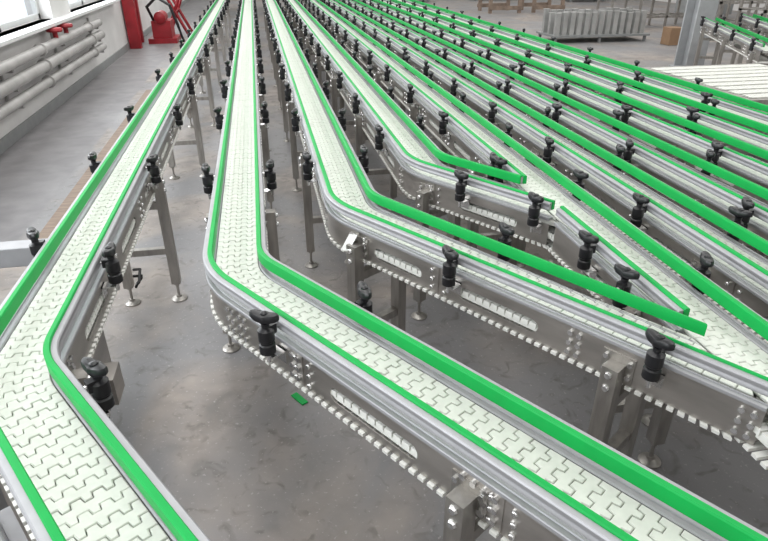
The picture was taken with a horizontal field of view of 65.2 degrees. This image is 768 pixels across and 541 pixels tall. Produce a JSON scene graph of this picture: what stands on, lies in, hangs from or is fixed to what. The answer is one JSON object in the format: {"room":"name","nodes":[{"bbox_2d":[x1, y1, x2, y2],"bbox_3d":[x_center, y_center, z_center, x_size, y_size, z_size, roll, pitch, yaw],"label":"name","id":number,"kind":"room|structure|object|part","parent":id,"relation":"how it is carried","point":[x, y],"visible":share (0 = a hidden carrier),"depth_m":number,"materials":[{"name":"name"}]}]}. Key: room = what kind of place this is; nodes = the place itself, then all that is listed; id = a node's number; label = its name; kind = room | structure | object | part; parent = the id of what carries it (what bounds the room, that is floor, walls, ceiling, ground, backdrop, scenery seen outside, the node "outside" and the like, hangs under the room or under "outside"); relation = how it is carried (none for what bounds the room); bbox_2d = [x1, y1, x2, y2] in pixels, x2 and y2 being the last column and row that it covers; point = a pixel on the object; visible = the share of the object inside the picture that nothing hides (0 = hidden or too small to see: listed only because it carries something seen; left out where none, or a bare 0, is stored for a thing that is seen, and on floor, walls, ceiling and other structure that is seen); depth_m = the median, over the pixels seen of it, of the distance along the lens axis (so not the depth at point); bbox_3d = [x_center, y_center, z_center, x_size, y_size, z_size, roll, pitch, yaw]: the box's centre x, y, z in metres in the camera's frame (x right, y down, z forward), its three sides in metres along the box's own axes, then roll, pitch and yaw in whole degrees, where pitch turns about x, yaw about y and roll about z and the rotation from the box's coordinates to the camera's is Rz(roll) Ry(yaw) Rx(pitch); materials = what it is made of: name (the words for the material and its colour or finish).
{"room":"processing plant","nodes":[
{"label":"processing plant","id":0,"kind":"room"},
{"bbox_2d":[0,0,183,138],"bbox_3d":[-5.259,-6.806,10.213,0.300,6.000,34.000,-5,29,-10],"label":"wall","id":1,"kind":"structure","parent":0,"point":[112,18],"depth_m":8.21,"materials":[{"name":"paint"}]},
{"bbox_2d":[0,0,40,31],"bbox_3d":[-4.284,-3.653,6.106,0.060,2.300,3.000,-5,29,-10],"label":"window","id":2,"kind":"structure","parent":1,"relation":"in","point":[4,26],"depth_m":7.40,"materials":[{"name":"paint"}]},
{"bbox_2d":[0,17,106,120],"bbox_3d":[-3.209,-0.501,3.406,0.245,0.620,14.600,-5,29,-10],"label":"pipes","id":3,"kind":"object","parent":1,"relation":"attached to","point":[13,83],"visible":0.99,"depth_m":7.06,"materials":[{"name":"metal"}]},
{"bbox_2d":[0,0,119,46],"bbox_3d":[-3.489,-1.157,3.918,0.300,0.045,17.200,-5,29,-10],"label":"trim","id":4,"kind":"structure","parent":1,"relation":"attached to","point":[7,39],"depth_m":7.48,"materials":[{"name":"paint"}]},
{"bbox_2d":[69,0,96,8],"bbox_3d":[-5.018,-5.407,9.396,0.060,2.300,2.800,-5,29,-10],"label":"window","id":5,"kind":"structure","parent":1,"relation":"in","point":[77,3],"depth_m":9.76,"materials":[{"name":"glass"}]},
{"bbox_2d":[0,0,188,154],"bbox_3d":[-5.102,-4.226,11.623,0.020,0.120,34.000,-5,29,-10],"label":"baseboard","id":6,"kind":"structure","parent":1,"relation":"attached to","point":[18,132],"depth_m":7.79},
{"bbox_2d":[0,0,767,540],"bbox_3d":[3.890,-4.971,13.233,18.950,0.120,34.000,-5,29,-10],"label":"floor","id":7,"kind":"structure","parent":0,"point":[226,434],"depth_m":2.99,"materials":[{"name":"concrete"}]},
{"bbox_2d":[0,238,46,540],"bbox_3d":[-1.570,0.452,2.149,0.670,0.780,0.910,-5,29,-10],"label":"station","id":8,"kind":"object","parent":7,"relation":"on","point":[12,253],"visible":0.07,"depth_m":2.34,"materials":[{"name":"metal"}]},
{"bbox_2d":[0,0,231,540],"bbox_3d":[-3.010,-4.201,10.739,1.342,0.907,24.348,-7,29,-12],"label":"conveyor","id":9,"kind":"object","parent":7,"relation":"on","point":[68,473],"visible":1,"depth_m":1.76,"materials":[{"name":"plastic"}]},
{"bbox_3d":[-0.778,0.984,1.290,0.285,0.650,0.580,-25,37,-38],"label":"mounting rail","id":10,"kind":"part","parent":9,"relation":"part of","materials":[{"name":"metal"}]},
{"bbox_2d":[121,0,144,48],"bbox_3d":[-5.258,-6.364,12.146,0.220,3.400,1.140,-5,29,-10],"label":"column","id":11,"kind":"structure","parent":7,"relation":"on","point":[131,12],"depth_m":12.29,"materials":[{"name":"metal"}]},
{"bbox_2d":[145,0,184,43],"bbox_3d":[-4.780,-5.491,13.083,0.779,0.978,1.230,-5,29,-10],"label":"pump","id":12,"kind":"object","parent":7,"relation":"on","point":[163,29],"visible":0.99,"depth_m":13.08,"materials":[{"name":"paint"}]},
{"bbox_2d":[167,0,192,33],"bbox_3d":[-4.945,-6.226,14.288,0.570,1.130,1.000,-5,29,-10],"label":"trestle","id":13,"kind":"object","parent":7,"relation":"on","point":[176,8],"visible":0.68,"depth_m":14.15,"materials":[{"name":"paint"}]},
{"bbox_2d":[291,392,307,404],"bbox_3d":[-0.384,0.583,2.726,0.032,0.007,0.090,-23,36,-37],"label":"strip","id":14,"kind":"object","parent":7,"relation":"on","point":[296,396],"visible":1,"depth_m":2.72,"materials":[{"name":"green plastic"}]},
{"bbox_2d":[282,0,555,320],"bbox_3d":[-1.772,-4.912,12.073,0.538,0.907,21.875,-6,29,-10],"label":"conveyor","id":15,"kind":"object","parent":7,"relation":"on","point":[410,157],"visible":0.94,"depth_m":3.26,"materials":[{"name":"plastic"}]},
{"bbox_3d":[-0.169,-1.677,5.490,0.485,0.072,6.861,-5,29,-10],"label":"return chain","id":16,"kind":"part","parent":15,"relation":"part of","materials":[{"name":"white plastic"}]},
{"bbox_2d":[201,0,767,540],"bbox_3d":[-2.413,-4.307,10.937,1.358,0.907,24.137,-7,29,-12],"label":"conveyor","id":17,"kind":"object","parent":7,"relation":"on","point":[496,469],"visible":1,"depth_m":1.51,"materials":[{"name":"plastic"}]},
{"bbox_3d":[-0.855,-1.057,4.328,1.157,0.072,9.165,-9,29,-17],"label":"return chain","id":18,"kind":"part","parent":17,"relation":"part of","materials":[{"name":"white plastic"}]},
{"bbox_2d":[262,0,767,475],"bbox_3d":[-2.076,-4.595,11.478,0.998,0.907,23.075,-6,29,-12],"label":"conveyor","id":19,"kind":"object","parent":7,"relation":"on","point":[636,359],"visible":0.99,"depth_m":2.05,"materials":[{"name":"plastic"}]},
{"bbox_2d":[477,0,564,13],"bbox_3d":[4.566,-9.184,19.858,2.640,1.120,1.160,-5,29,-10],"label":"frame","id":20,"kind":"object","parent":7,"relation":"on","point":[491,6],"visible":0.9,"depth_m":19.68,"materials":[{"name":"brown wood"}]},
{"bbox_2d":[302,0,767,469],"bbox_3d":[-1.121,-4.533,11.361,0.356,0.907,23.709,-5,29,-10],"label":"conveyor","id":21,"kind":"object","parent":7,"relation":"on","point":[584,243],"visible":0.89,"depth_m":2.38,"materials":[{"name":"plastic"}]},
{"bbox_2d":[320,0,767,426],"bbox_3d":[-0.726,-4.569,11.430,0.355,0.907,23.709,-5,29,-10],"label":"conveyor","id":22,"kind":"object","parent":7,"relation":"on","point":[737,269],"visible":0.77,"depth_m":2.83,"materials":[{"name":"plastic"}]},
{"bbox_3d":[0.720,-1.324,4.829,0.220,0.072,8.674,-5,29,-10],"label":"return chain","id":23,"kind":"part","parent":22,"relation":"part of","materials":[{"name":"white plastic"}]},
{"bbox_2d":[335,0,767,258],"bbox_3d":[-0.335,-4.606,11.498,0.355,0.907,23.709,-5,29,-10],"label":"conveyor","id":24,"kind":"object","parent":7,"relation":"on","point":[708,191],"visible":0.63,"depth_m":3.51,"materials":[{"name":"plastic"}]},
{"bbox_2d":[354,0,767,204],"bbox_3d":[0.085,-4.644,11.571,0.363,0.907,23.710,-5,29,-10],"label":"conveyor","id":25,"kind":"object","parent":7,"relation":"on","point":[753,170],"visible":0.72,"depth_m":4.12,"materials":[{"name":"plastic"}]},
{"bbox_3d":[1.534,-1.399,4.971,0.220,0.072,8.674,-5,29,-10],"label":"return chain","id":26,"kind":"part","parent":25,"relation":"part of","materials":[{"name":"white plastic"}]},
{"bbox_2d":[373,0,767,163],"bbox_3d":[0.469,-4.680,11.638,0.358,0.907,23.709,-5,29,-10],"label":"conveyor","id":27,"kind":"object","parent":7,"relation":"on","point":[755,138],"visible":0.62,"depth_m":4.73,"materials":[{"name":"plastic"}]},
{"bbox_3d":[1.917,-1.435,5.037,0.220,0.072,8.674,-5,29,-10],"label":"return chain","id":28,"kind":"part","parent":27,"relation":"part of","materials":[{"name":"white plastic"}]},
{"bbox_2d":[387,0,767,134],"bbox_3d":[0.854,-4.716,11.705,0.366,0.907,23.710,-5,29,-10],"label":"conveyor","id":29,"kind":"object","parent":7,"relation":"on","point":[706,94],"visible":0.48,"depth_m":5.34,"materials":[{"name":"plastic"}]},
{"bbox_2d":[536,7,649,41],"bbox_3d":[4.726,-5.550,13.538,2.300,0.654,0.940,-5,29,-10],"label":"wine rack","id":30,"kind":"object","parent":7,"relation":"on","point":[624,22],"visible":1,"depth_m":13.26,"materials":[{"name":"grey metal"}]},
{"bbox_2d":[596,0,724,26],"bbox_3d":[7.317,-7.071,15.852,3.250,1.160,0.750,-5,29,-10],"label":"rack","id":31,"kind":"object","parent":7,"relation":"on","point":[651,15],"visible":0.38,"depth_m":15.87,"materials":[{"name":"silver metal"}]},
{"bbox_2d":[660,26,680,45],"bbox_3d":[6.435,-5.133,13.079,0.780,0.350,0.500,-5,29,-10],"label":"cardboard boxes","id":32,"kind":"object","parent":7,"relation":"on","point":[670,35],"visible":0.48,"depth_m":12.85},
{"bbox_2d":[669,0,718,65],"bbox_3d":[5.259,-6.150,8.982,0.440,6.000,0.440,-5,29,-10],"label":"steel column","id":33,"kind":"structure","parent":7,"relation":"on","point":[689,36],"depth_m":10.09,"materials":[{"name":"metal"}]},
{"bbox_2d":[641,63,767,109],"bbox_3d":[3.528,-1.507,5.874,1.400,0.731,1.600,-5,29,-10],"label":"conveyor","id":34,"kind":"object","parent":7,"relation":"on","point":[749,81],"visible":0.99,"depth_m":5.77,"materials":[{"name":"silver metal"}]},
{"bbox_3d":[3.528,-1.816,5.687,1.305,0.011,1.440,-5,29,-10],"label":"loose chain","id":35,"kind":"part","parent":34,"relation":"part of","materials":[{"name":"white plastic"}]},
{"bbox_2d":[674,0,734,15],"bbox_3d":[9.629,-8.202,17.931,1.300,1.200,0.900,-5,29,-10],"label":"machine","id":36,"kind":"object","parent":7,"relation":"on","point":[683,2],"visible":0.08,"depth_m":17.94,"materials":[{"name":"grey metal"}]},
{"bbox_2d":[693,16,767,110],"bbox_3d":[4.755,-2.893,8.286,0.351,0.907,3.112,7,29,12],"label":"conveyor","id":37,"kind":"object","parent":7,"relation":"on","point":[755,50],"visible":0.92,"depth_m":8.16,"materials":[{"name":"plastic"}]},
{"bbox_3d":[4.758,-3.082,8.191,0.220,0.010,3.088,7,29,12],"label":"return chain","id":38,"kind":"part","parent":37,"relation":"part of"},
{"bbox_2d":[715,0,766,29],"bbox_3d":[8.941,-6.358,14.516,2.450,1.160,0.750,-5,29,-10],"label":"rack","id":39,"kind":"object","parent":7,"relation":"on","point":[729,2],"visible":0.3,"depth_m":14.14,"materials":[{"name":"silver metal"}]},
{"bbox_2d":[730,13,767,64],"bbox_3d":[5.675,-3.194,8.850,0.351,0.907,3.000,7,29,12],"label":"conveyor","id":40,"kind":"object","parent":7,"relation":"on","point":[757,23],"visible":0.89,"depth_m":9.45,"materials":[{"name":"plastic"}]},
{"bbox_2d":[733,0,767,39],"bbox_3d":[8.287,-5.242,12.424,1.650,1.160,0.750,-5,29,-10],"label":"rack","id":41,"kind":"object","parent":7,"relation":"on","point":[764,9],"visible":0.4,"depth_m":12.43,"materials":[{"name":"silver metal"}]},
{"bbox_2d":[655,0,767,14],"bbox_3d":[13.285,-8.524,13.435,0.200,6.000,34.000,-5,29,-10],"label":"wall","id":42,"kind":"structure","parent":0,"point":[736,6],"depth_m":19.98,"materials":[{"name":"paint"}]}
]}

